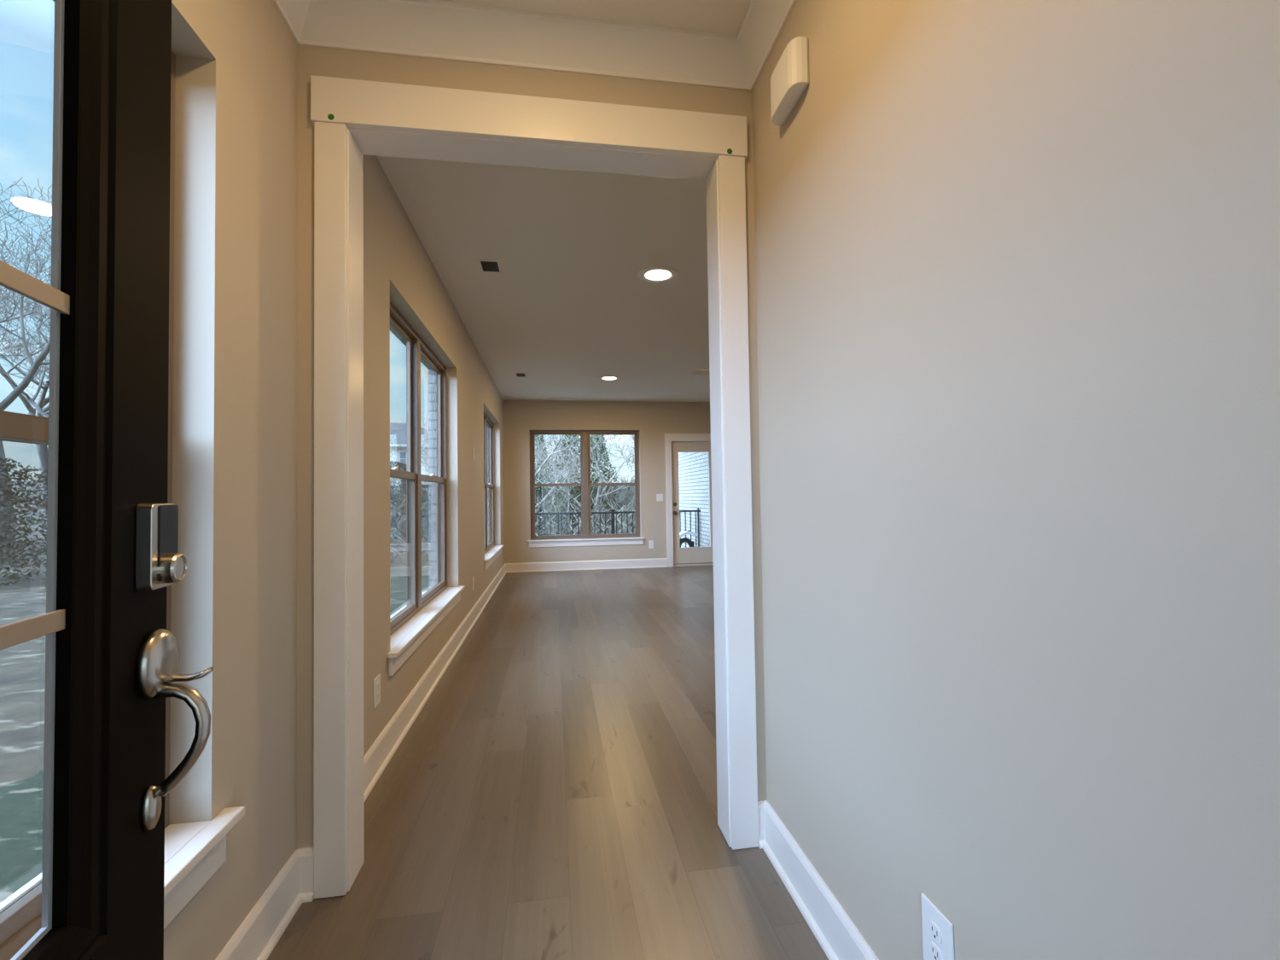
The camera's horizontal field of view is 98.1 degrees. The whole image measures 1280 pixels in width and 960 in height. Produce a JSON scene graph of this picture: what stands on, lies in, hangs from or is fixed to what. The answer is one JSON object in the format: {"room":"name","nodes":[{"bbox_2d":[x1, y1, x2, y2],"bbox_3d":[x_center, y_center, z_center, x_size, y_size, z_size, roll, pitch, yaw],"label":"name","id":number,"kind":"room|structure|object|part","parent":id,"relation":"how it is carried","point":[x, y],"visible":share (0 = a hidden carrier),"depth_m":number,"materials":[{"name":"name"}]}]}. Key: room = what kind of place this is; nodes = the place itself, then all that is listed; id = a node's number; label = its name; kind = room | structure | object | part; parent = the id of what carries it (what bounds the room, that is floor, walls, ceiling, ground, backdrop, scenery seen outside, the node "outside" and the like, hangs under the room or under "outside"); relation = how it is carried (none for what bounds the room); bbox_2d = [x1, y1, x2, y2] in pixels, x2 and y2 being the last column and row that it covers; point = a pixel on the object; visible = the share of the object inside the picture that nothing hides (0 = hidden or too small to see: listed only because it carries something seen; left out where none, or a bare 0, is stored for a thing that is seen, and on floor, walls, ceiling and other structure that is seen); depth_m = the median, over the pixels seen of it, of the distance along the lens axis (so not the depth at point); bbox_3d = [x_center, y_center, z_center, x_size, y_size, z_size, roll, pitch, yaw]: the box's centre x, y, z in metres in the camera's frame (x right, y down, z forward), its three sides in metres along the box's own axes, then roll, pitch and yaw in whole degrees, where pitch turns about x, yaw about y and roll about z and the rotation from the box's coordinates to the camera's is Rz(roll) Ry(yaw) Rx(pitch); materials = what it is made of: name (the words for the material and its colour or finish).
{"room":"entryway","nodes":[
{"label":"entryway","id":0,"kind":"room"},
{"bbox_2d":[52,0,504,959],"bbox_3d":[-1.573,0.162,4.332,0.224,3.743,9.550,-1,-2,-9],"label":"wall","id":1,"kind":"structure","parent":0,"point":[234,608],"depth_m":1.47,"materials":[{"name":"beige paint"}]},
{"bbox_2d":[0,51,244,959],"bbox_3d":[-1.023,-0.068,0.814,0.307,1.881,1.022,-1,-2,-9],"label":"window","id":2,"kind":"structure","parent":1,"relation":"in","point":[194,852],"depth_m":1.16,"materials":[{"name":"white paint"}]},
{"bbox_3d":[-1.054,0.323,0.797,0.008,0.822,0.842,-1,-2,-9],"label":"screen frame","id":3,"kind":"part","parent":2,"relation":"part of","materials":[{"name":"glass"}]},
{"bbox_3d":[-1.013,0.310,0.804,0.024,0.850,0.842,-1,-2,-9],"label":"sash","id":4,"kind":"part","parent":2,"relation":"part of","materials":[{"name":"clear glass"}]},
{"bbox_2d":[215,846,314,959],"bbox_3d":[-0.861,1.154,0.739,0.054,0.145,1.892,-1,-2,-9],"label":"baseboard","id":5,"kind":"structure","parent":1,"relation":"attached to","point":[255,939],"depth_m":1.51,"materials":[{"name":"white paint"}]},
{"bbox_2d":[373,674,380,709],"bbox_3d":[-1.150,0.924,2.431,0.009,0.124,0.084,-1,-2,-9],"label":"wall outlet","id":6,"kind":"object","parent":1,"relation":"attached to","point":[377,680],"visible":1,"depth_m":2.42,"materials":[{"name":"white plastic"}]},
{"bbox_2d":[387,301,465,675],"bbox_3d":[-1.455,0.002,3.591,0.307,1.906,2.004,-1,-2,-9],"label":"window","id":7,"kind":"structure","parent":1,"relation":"in","point":[432,606],"depth_m":3.55,"materials":[{"name":"white paint"}]},
{"bbox_3d":[-1.413,0.385,3.101,0.008,0.834,0.867,-1,-2,-9],"label":"screen frame","id":8,"kind":"part","parent":7,"relation":"part of","materials":[{"name":"clear glass"}]},
{"bbox_3d":[-1.409,-0.472,3.127,0.022,0.908,0.867,-1,-2,-9],"label":"sash","id":9,"kind":"part","parent":7,"relation":"part of","materials":[{"name":"clear glass"}]},
{"bbox_3d":[-1.371,0.372,3.108,0.024,0.862,0.867,-1,-2,-9],"label":"sash","id":10,"kind":"part","parent":7,"relation":"part of","materials":[{"name":"clear glass"}]},
{"bbox_3d":[-1.465,-0.052,3.591,0.068,1.797,1.900,-1,-2,-9],"label":"frame","id":11,"kind":"part","parent":7,"relation":"part of","materials":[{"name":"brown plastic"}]},
{"bbox_3d":[-1.560,0.413,4.046,0.008,0.834,0.867,-1,-2,-9],"label":"screen frame","id":12,"kind":"part","parent":7,"relation":"part of","materials":[{"name":"brown plastic"}]},
{"bbox_3d":[-1.556,-0.445,4.072,0.022,0.908,0.867,-1,-2,-9],"label":"sash","id":13,"kind":"part","parent":7,"relation":"part of","materials":[{"name":"clear glass"}]},
{"bbox_3d":[-1.519,0.400,4.053,0.024,0.862,0.867,-1,-2,-9],"label":"sash","id":14,"kind":"part","parent":7,"relation":"part of","materials":[{"name":"brown plastic"}]},
{"bbox_2d":[363,563,506,802],"bbox_3d":[-1.582,1.288,5.285,0.027,0.145,7.088,-1,-2,-9],"label":"baseboard","id":15,"kind":"structure","parent":1,"relation":"attached to","point":[376,759],"depth_m":3.03,"materials":[{"name":"white paint"}]},
{"bbox_2d":[471,576,474,590],"bbox_3d":[-1.603,0.997,5.340,0.009,0.124,0.084,-1,-2,-9],"label":"wall outlet","id":16,"kind":"object","parent":1,"relation":"attached to","point":[473,578],"visible":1,"depth_m":5.32,"materials":[{"name":"white plastic"}]},
{"bbox_2d":[472,447,474,459],"bbox_3d":[-1.632,-0.260,5.444,0.011,0.124,0.080,-1,-2,-9],"label":"wall control","id":17,"kind":"object","parent":1,"relation":"attached to","point":[473,447],"visible":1,"depth_m":5.42,"materials":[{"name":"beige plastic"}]},
{"bbox_2d":[483,412,504,570],"bbox_3d":[-2.018,0.091,7.208,0.307,1.901,2.009,-1,-2,-9],"label":"window","id":18,"kind":"structure","parent":1,"relation":"in","point":[492,551],"depth_m":7.67,"materials":[{"name":"white paint"}]},
{"bbox_3d":[-1.935,0.461,6.725,0.024,0.860,0.870,-1,-2,-9],"label":"sash","id":19,"kind":"part","parent":18,"relation":"part of","materials":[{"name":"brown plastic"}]},
{"bbox_3d":[-2.121,-0.356,7.691,0.004,0.840,0.806,-1,-2,-9],"label":"pane","id":20,"kind":"part","parent":18,"relation":"part of","materials":[{"name":"clear glass"}]},
{"bbox_3d":[-2.119,-0.354,7.691,0.022,0.906,0.870,-1,-2,-9],"label":"sash","id":21,"kind":"part","parent":18,"relation":"part of","materials":[{"name":"clear glass"}]},
{"bbox_3d":[-2.029,0.037,7.208,0.068,1.792,1.905,-1,-2,-9],"label":"frame","id":22,"kind":"part","parent":18,"relation":"part of","materials":[{"name":"brown plastic"}]},
{"bbox_3d":[-2.084,0.493,7.672,0.004,0.782,0.806,-1,-2,-9],"label":"pane","id":23,"kind":"part","parent":18,"relation":"part of","materials":[{"name":"clear glass"}]},
{"bbox_3d":[-2.082,0.489,7.672,0.024,0.860,0.870,-1,-2,-9],"label":"sash","id":24,"kind":"part","parent":18,"relation":"part of","materials":[{"name":"brown plastic"}]},
{"bbox_2d":[296,45,766,848],"bbox_3d":[1.718,-0.130,2.194,5.626,2.773,0.115,-1,-2,-9],"label":"wall partition","id":25,"kind":"structure","parent":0,"point":[314,61],"depth_m":1.78,"materials":[{"name":"beige paint"}]},
{"bbox_2d":[327,113,334,120],"bbox_3d":[-0.959,-1.126,1.722,0.019,0.019,0.001,-1,-2,-9],"label":"round sticker","id":26,"kind":"object","parent":25,"relation":"attached to","point":[330,116],"visible":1,"depth_m":1.72,"materials":[{"name":"green paper"}]},
{"bbox_2d":[310,75,758,898],"bbox_3d":[-0.317,-0.006,1.871,1.408,2.504,0.161,-1,-2,-9],"label":"door frame","id":27,"kind":"structure","parent":25,"relation":"attached to","point":[372,118],"depth_m":1.82,"materials":[{"name":"white paint"}]},
{"bbox_3d":[-0.949,0.069,1.705,0.090,2.364,0.020,-1,-2,-9],"label":"casing","id":28,"kind":"part","parent":27,"relation":"part of","materials":[{"name":"white paint"}]},
{"bbox_3d":[0.336,0.056,1.905,0.093,2.364,0.020,-1,-2,-9],"label":"casing","id":29,"kind":"part","parent":27,"relation":"part of","materials":[{"name":"white paint"}]},
{"bbox_2d":[727,148,732,154],"bbox_3d":[0.310,-1.137,1.920,0.019,0.019,0.001,-1,-2,-9],"label":"round sticker","id":30,"kind":"object","parent":25,"relation":"attached to","point":[729,150],"visible":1,"depth_m":1.92,"materials":[{"name":"green paper"}]},
{"bbox_2d":[267,564,828,959],"bbox_3d":[1.260,1.404,4.741,5.779,0.200,9.480,-1,-2,-9],"label":"floor","id":31,"kind":"structure","parent":0,"point":[553,795],"depth_m":2.11,"materials":[{"name":"brown wood"}]},
{"bbox_2d":[376,0,750,401],"bbox_3d":[1.283,-1.539,4.811,6.050,0.200,9.520,-1,-2,-9],"label":"ceiling","id":32,"kind":"structure","parent":0,"point":[568,308],"depth_m":3.62,"materials":[{"name":"white paint"}]},
{"bbox_2d":[477,259,502,273],"bbox_3d":[-1.006,-1.432,3.723,0.146,0.005,0.208,-1,-2,-9],"label":"ceiling vent","id":33,"kind":"object","parent":32,"relation":"in","point":[485,265],"visible":1,"depth_m":3.72,"materials":[{"name":"black metal"}]},
{"bbox_2d":[514,372,527,377],"bbox_3d":[-1.512,-1.334,7.043,0.146,0.005,0.208,-1,-2,-9],"label":"ceiling vent","id":34,"kind":"object","parent":32,"relation":"in","point":[521,375],"visible":1,"depth_m":7.05,"materials":[{"name":"black metal"}]},
{"bbox_2d":[598,375,620,380],"bbox_3d":[-0.405,-1.341,7.327,0.296,0.008,0.296,-1,-2,-9],"label":"recessed light","id":35,"kind":"object","parent":32,"relation":"in","point":[606,377],"visible":1,"depth_m":7.31,"materials":[{"name":"white paint"}]},
{"bbox_2d":[637,266,679,283],"bbox_3d":[0.127,-1.442,3.910,0.296,0.008,0.296,-1,-2,-9],"label":"recessed light","id":36,"kind":"object","parent":32,"relation":"in","point":[653,274],"visible":1,"depth_m":3.89,"materials":[{"name":"white paint"}]},
{"bbox_2d":[692,369,709,375],"bbox_3d":[1.137,-1.222,5.718,1.250,0.380,1.280,-1,-2,-9],"label":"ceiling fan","id":37,"kind":"object","parent":32,"relation":"hanging from","point":[703,372],"visible":0.02,"depth_m":5.60,"materials":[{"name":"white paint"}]},
{"bbox_2d":[503,400,710,566],"bbox_3d":[0.593,0.267,9.356,6.050,3.743,0.225,-1,-2,-9],"label":"wall","id":38,"kind":"structure","parent":0,"point":[653,420],"depth_m":9.05,"materials":[{"name":"beige paint"}]},
{"bbox_2d":[527,430,645,547],"bbox_3d":[-0.892,0.124,9.125,1.893,1.890,0.307,-1,-2,-9],"label":"window","id":39,"kind":"structure","parent":38,"relation":"in","point":[586,538],"depth_m":9.09,"materials":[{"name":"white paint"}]},
{"bbox_3d":[-1.347,-0.340,9.089,0.812,0.874,0.022,-1,-2,-9],"label":"sash","id":40,"kind":"part","parent":39,"relation":"part of","materials":[{"name":"clear glass"}]},
{"bbox_3d":[-1.331,0.497,9.041,0.812,0.880,0.024,-1,-2,-9],"label":"sash","id":41,"kind":"part","parent":39,"relation":"part of","materials":[{"name":"clear glass"}]},
{"bbox_3d":[-0.457,-0.349,9.228,0.812,0.874,0.022,-1,-2,-9],"label":"sash","id":42,"kind":"part","parent":39,"relation":"part of","materials":[{"name":"clear glass"}]},
{"bbox_3d":[-0.441,0.487,9.180,0.812,0.880,0.024,-1,-2,-9],"label":"sash","id":43,"kind":"part","parent":39,"relation":"part of","materials":[{"name":"clear glass"}]},
{"bbox_2d":[505,558,667,572],"bbox_3d":[0.641,1.362,9.204,5.626,0.145,0.027,-1,-2,-9],"label":"baseboard","id":44,"kind":"structure","parent":38,"relation":"attached to","point":[654,562],"depth_m":8.96,"materials":[{"name":"white paint"}]},
{"bbox_2d":[648,540,653,548],"bbox_3d":[0.184,1.062,9.151,0.078,0.135,0.009,-1,-2,-9],"label":"wall outlet","id":45,"kind":"object","parent":38,"relation":"attached to","point":[650,542],"visible":1,"depth_m":9.15,"materials":[{"name":"white plastic"}]},
{"bbox_2d":[656,494,663,500],"bbox_3d":[0.327,0.290,9.196,0.115,0.123,0.009,-1,-2,-9],"label":"light switch","id":46,"kind":"object","parent":38,"relation":"attached to","point":[659,497],"visible":1,"depth_m":9.19,"materials":[{"name":"white plastic"}]},
{"bbox_2d":[664,433,710,566],"bbox_3d":[0.910,0.328,9.354,0.996,2.213,0.174,-1,-2,-9],"label":"door frame","id":47,"kind":"structure","parent":38,"relation":"attached to","point":[669,438],"depth_m":9.22,"materials":[{"name":"white paint"}]},
{"bbox_3d":[0.488,0.394,9.213,0.101,2.085,0.019,-1,-2,-9],"label":"casing","id":48,"kind":"part","parent":47,"relation":"part of","materials":[{"name":"white paint"}]},
{"bbox_2d":[671,442,713,566],"bbox_3d":[0.912,0.394,9.347,0.802,2.080,0.184,-1,-2,-9],"label":"door","id":49,"kind":"structure","parent":38,"relation":"in","point":[685,555],"depth_m":9.29,"materials":[{"name":"beige"}]},
{"bbox_3d":[0.913,0.328,9.316,0.593,1.662,0.009,-1,-2,-9],"label":"glass frame","id":50,"kind":"part","parent":49,"relation":"part of","materials":[{"name":"beige"}]},
{"bbox_2d":[678,452,709,547],"bbox_3d":[1.201,-0.246,12.076,0.200,4.900,4.929,-1,-2,-9],"label":"wall","id":51,"kind":"structure","parent":0,"point":[693,467],"depth_m":11.74,"materials":[{"name":"plastic"}]},
{"bbox_2d":[751,0,1279,959],"bbox_3d":[0.632,-0.153,0.929,0.120,2.763,2.052,-1,-2,-9],"label":"wall","id":52,"kind":"structure","parent":0,"point":[1017,262],"depth_m":0.84,"materials":[{"name":"beige paint"}]},
{"bbox_2d":[273,0,796,91],"bbox_3d":[-0.193,-1.461,0.920,1.485,0.125,1.892,-1,-2,-9],"label":"crown molding","id":53,"kind":"structure","parent":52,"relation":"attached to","point":[433,29],"depth_m":1.80,"materials":[{"name":"white paint"}]},
{"bbox_2d":[770,36,809,125],"bbox_3d":[0.428,-1.153,1.613,0.051,0.130,0.183,-1,-2,-9],"label":"door chime","id":54,"kind":"object","parent":52,"relation":"attached to","point":[789,78],"visible":1,"depth_m":1.56,"materials":[{"name":"white plastic"}]},
{"bbox_3d":[0.449,-1.154,1.616,0.008,0.122,0.171,-1,-2,-9],"label":"plate","id":55,"kind":"part","parent":54,"relation":"part of","materials":[{"name":"white plastic"}]},
{"bbox_2d":[757,799,878,959],"bbox_3d":[0.561,1.139,0.961,0.038,0.145,1.892,-1,-2,-9],"label":"baseboard","id":56,"kind":"structure","parent":52,"relation":"attached to","point":[839,938],"depth_m":1.54,"materials":[{"name":"white paint"}]},
{"bbox_2d":[921,892,954,959],"bbox_3d":[0.559,0.871,1.045,0.009,0.128,0.084,-1,-2,-9],"label":"wall outlet","id":57,"kind":"object","parent":52,"relation":"attached to","point":[938,942],"visible":1,"depth_m":1.04,"materials":[{"name":"white plastic"}]},
{"bbox_2d":[928,920,942,943],"bbox_3d":[0.557,0.852,1.046,0.004,0.027,0.035,-1,-2,-9],"label":"receptacle","id":58,"kind":"object","parent":57,"relation":"attached to","point":[934,927],"depth_m":1.04,"materials":[{"name":"grey plastic"}]},
{"bbox_2d":[929,941,942,959],"bbox_3d":[0.557,0.891,1.044,0.004,0.027,0.035,-1,-2,-9],"label":"receptacle","id":59,"kind":"object","parent":57,"relation":"attached to","point":[935,949],"depth_m":1.04,"materials":[{"name":"grey plastic"}]},
{"bbox_3d":[-0.016,-0.167,-0.129,1.485,2.773,0.160,-1,-2,-9],"label":"wall","id":60,"kind":"structure","parent":0,"visible":0},
{"bbox_2d":[0,0,214,959],"bbox_3d":[-0.562,0.186,0.325,0.155,2.027,0.929,0,-2,-13],"label":"door","id":61,"kind":"structure","parent":60,"relation":"in","point":[112,659],"depth_m":0.64,"materials":[{"name":"black paint"}]},
{"bbox_3d":[-0.525,-0.116,0.349,0.010,1.276,0.648,0,-2,-17],"label":"glass moulding","id":62,"kind":"part","parent":61,"relation":"part of","materials":[{"name":"black paint"}]},
{"bbox_3d":[-0.634,0.083,0.746,0.003,0.100,0.047,0,-2,-17],"label":"touch panel","id":63,"kind":"part","parent":61,"relation":"part of","materials":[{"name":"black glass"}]},
{"label":"outside","id":64,"kind":"structure","parent":0,"visible":0},
{"bbox_2d":[0,480,635,902],"bbox_3d":[-30.862,0.560,35.679,130.000,5.180,160.000,-1,-2,-9],"label":"ground","id":65,"kind":"structure","parent":64,"point":[22,666],"depth_m":4.31,"materials":[{"name":"soil"}]},
{"bbox_2d":[0,457,47,585],"bbox_3d":[-14.097,0.913,11.247,4.162,3.029,4.183,-1,-2,-9],"label":"bush","id":66,"kind":"object","parent":65,"relation":"on","point":[8,495],"visible":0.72,"depth_m":11.74,"materials":[{"name":"green plant"}]},
{"bbox_2d":[15,515,34,534],"bbox_3d":[-20.288,0.570,15.314,4.602,3.332,4.578,-2,-2,24],"label":"bush","id":67,"kind":"object","parent":65,"relation":"on","point":[28,519],"visible":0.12,"depth_m":16.37,"materials":[{"name":"green plant"}]},
{"bbox_2d":[0,240,50,518],"bbox_3d":[-24.337,-4.187,22.022,8.689,12.568,8.052,-1,-2,14],"label":"bare tree","id":68,"kind":"object","parent":65,"relation":"on","point":[42,450],"visible":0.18,"depth_m":22.42,"materials":[{"name":"grey plant"}]},
{"bbox_2d":[0,276,51,534],"bbox_3d":[-19.332,-2.902,20.184,6.664,10.401,7.191,-1,-2,1],"label":"bare tree","id":69,"kind":"object","parent":65,"relation":"on","point":[6,375],"visible":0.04,"depth_m":19.11,"materials":[{"name":"grey plant"}]},
{"bbox_2d":[0,177,52,565],"bbox_3d":[-17.481,-3.042,13.863,7.219,11.268,7.790,-2,-2,27],"label":"bare tree","id":70,"kind":"object","parent":65,"relation":"on","point":[35,365],"visible":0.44,"depth_m":14.11,"materials":[{"name":"grey plant"}]},
{"bbox_2d":[389,460,426,521],"bbox_3d":[-10.438,0.585,24.106,3.953,2.877,3.974,-1,-2,22],"label":"bush","id":71,"kind":"object","parent":65,"relation":"on","point":[401,466],"visible":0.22,"depth_m":23.80,"materials":[{"name":"green plant"}]},
{"bbox_2d":[389,422,428,494],"bbox_3d":[-21.895,-0.595,48.226,11.900,8.850,8.940,0,-2,-24],"label":"house","id":72,"kind":"structure","parent":65,"relation":"on","point":[396,433],"depth_m":45.63,"materials":[{"name":"grey"}]},
{"bbox_3d":[-19.013,-1.721,45.185,1.000,1.150,0.018,0,-2,-24],"label":"pane","id":73,"kind":"part","parent":72,"relation":"part of","materials":[{"name":"white glass"}]},
{"bbox_2d":[392,413,428,471],"bbox_3d":[-7.484,-0.478,21.822,3.595,5.201,3.332,-2,-2,34],"label":"bare tree","id":74,"kind":"object","parent":65,"relation":"on","point":[421,445],"visible":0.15,"depth_m":21.43,"materials":[{"name":"grey plant"}]},
{"bbox_2d":[398,474,428,523],"bbox_3d":[-7.869,0.682,23.322,3.765,2.726,3.745,-2,-2,32],"label":"tree","id":75,"kind":"object","parent":65,"relation":"on","point":[426,484],"visible":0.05,"depth_m":22.53,"materials":[{"name":"green plant"}]},
{"bbox_2d":[389,466,635,564],"bbox_3d":[-2.251,0.652,25.162,18.292,3.526,23.893,-1,-2,-9],"label":"undergrowth","id":76,"kind":"object","parent":65,"relation":"on","point":[398,531],"visible":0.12,"depth_m":17.63,"materials":[{"name":"plant"}]},
{"bbox_2d":[534,434,558,511],"bbox_3d":[-4.625,-0.290,24.743,2.481,4.491,2.333,-2,-2,34],"label":"cedar tree","id":77,"kind":"object","parent":65,"relation":"on","point":[536,440],"visible":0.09,"depth_m":24.49,"materials":[{"name":"green plant"}]},
{"bbox_2d":[535,434,564,464],"bbox_3d":[-4.944,-1.246,20.851,4.480,6.882,5.968,1,-2,-42],"label":"bare tree","id":78,"kind":"object","parent":65,"relation":"on","point":[553,434],"visible":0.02,"depth_m":20.63,"materials":[{"name":"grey plant"}]},
{"bbox_2d":[535,462,575,483],"bbox_3d":[-12.347,-0.058,73.995,7.400,4.900,6.940,0,-2,-17],"label":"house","id":79,"kind":"structure","parent":65,"relation":"on","point":[545,462],"depth_m":71.14,"materials":[{"name":"grey"}]},
{"bbox_2d":[535,434,577,505],"bbox_3d":[-4.889,-1.227,27.050,5.570,6.424,4.181,-1,-2,-6],"label":"bare tree","id":80,"kind":"object","parent":65,"relation":"on","point":[543,434],"visible":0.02,"depth_m":26.69,"materials":[{"name":"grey plant"}]},
{"bbox_2d":[534,434,603,509],"bbox_3d":[-2.896,-0.826,16.658,4.039,6.205,5.381,-1,-2,-9],"label":"bare tree","id":81,"kind":"object","parent":65,"relation":"on","point":[554,450],"visible":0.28,"depth_m":17.40,"materials":[{"name":"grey plant"}]},
{"bbox_2d":[535,436,606,491],"bbox_3d":[-4.457,-0.864,31.187,5.222,5.590,6.569,-1,-2,-11],"label":"bare tree","id":82,"kind":"object","parent":65,"relation":"on","point":[553,468],"visible":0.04,"depth_m":30.49,"materials":[{"name":"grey plant"}]},
{"bbox_2d":[534,434,617,512],"bbox_3d":[-3.457,-1.179,22.081,4.273,6.565,5.693,0,-2,-25],"label":"bare tree","id":83,"kind":"object","parent":65,"relation":"on","point":[562,447],"visible":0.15,"depth_m":21.16,"materials":[{"name":"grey plant"}]},
{"bbox_2d":[541,434,618,529],"bbox_3d":[-2.333,-0.745,21.848,3.101,5.614,2.917,-1,-2,-9],"label":"cedar tree","id":84,"kind":"object","parent":65,"relation":"on","point":[575,488],"visible":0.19,"depth_m":21.55,"materials":[{"name":"green plant"}]},
{"bbox_3d":[-2.502,0.016,21.884,0.150,4.100,0.173,-1,-2,-9],"label":"stem","id":85,"kind":"part","parent":84,"relation":"part of","materials":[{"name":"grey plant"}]},
{"bbox_2d":[536,434,634,534],"bbox_3d":[-0.847,-0.468,19.389,6.434,5.475,5.114,-2,-2,31],"label":"bare tree","id":86,"kind":"object","parent":65,"relation":"on","point":[599,494],"visible":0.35,"depth_m":19.41,"materials":[{"name":"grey plant"}]},
{"bbox_2d":[571,434,624,517],"bbox_3d":[-2.061,-0.464,25.652,2.636,4.772,2.479,-2,-2,25],"label":"cedar tree","id":87,"kind":"object","parent":65,"relation":"on","point":[602,438],"visible":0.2,"depth_m":25.43,"materials":[{"name":"green plant"}]},
{"bbox_2d":[603,470,634,499],"bbox_3d":[-1.227,0.626,25.989,2.310,2.472,2.905,0,-2,-24],"label":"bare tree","id":88,"kind":"object","parent":65,"relation":"on","point":[619,470],"visible":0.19,"depth_m":25.98,"materials":[{"name":"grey plant"}]},
{"bbox_2d":[607,480,635,519],"bbox_3d":[-0.164,0.901,21.384,2.001,2.143,2.518,-2,-2,28],"label":"bare tree","id":89,"kind":"object","parent":65,"relation":"on","point":[629,491],"visible":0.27,"depth_m":21.41,"materials":[{"name":"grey plant"}]},
{"bbox_3d":[-0.595,1.822,10.267,3.950,0.560,2.029,-1,-2,-9],"label":"deck slab","id":90,"kind":"object","parent":65,"relation":"on","visible":0},
{"bbox_2d":[535,507,700,547],"bbox_3d":[-0.692,1.073,10.998,3.900,0.980,0.060,-1,-2,-9],"label":"metal railing","id":91,"kind":"object","parent":90,"relation":"on","point":[612,512],"visible":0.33,"depth_m":11.00,"materials":[{"name":"black metal"}]},
{"bbox_3d":[-1.596,1.083,10.857,0.026,0.980,0.060,-1,-2,-9],"label":"post","id":92,"kind":"part","parent":91,"relation":"part of","materials":[{"name":"black metal"}]},
{"bbox_3d":[-0.536,1.071,11.022,0.064,0.980,0.060,-1,-2,-9],"label":"post","id":93,"kind":"part","parent":91,"relation":"part of","materials":[{"name":"black metal"}]},
{"bbox_3d":[-0.698,0.650,11.009,3.900,0.037,0.040,-1,-2,-9],"label":"rail","id":94,"kind":"part","parent":91,"relation":"part of","materials":[{"name":"black metal"}]},
{"bbox_3d":[1.190,1.053,11.291,0.026,0.980,0.060,-1,-2,-9],"label":"post","id":95,"kind":"part","parent":91,"relation":"part of","materials":[{"name":"black metal"}]},
{"bbox_2d":[679,529,697,546],"bbox_3d":[0.844,1.238,10.523,0.480,0.579,0.200,-1,-2,-9],"label":"cart","id":96,"kind":"object","parent":90,"relation":"on","point":[691,544],"visible":0.45,"depth_m":10.49,"materials":[{"name":"white plastic"}]},
{"bbox_2d":[679,530,697,538],"bbox_3d":[0.843,1.161,10.525,0.480,0.376,0.200,-1,-2,-9],"label":"hood","id":97,"kind":"object","parent":96,"relation":"attached to","point":[682,533],"depth_m":10.45,"materials":[{"name":"white metal"}]}
]}

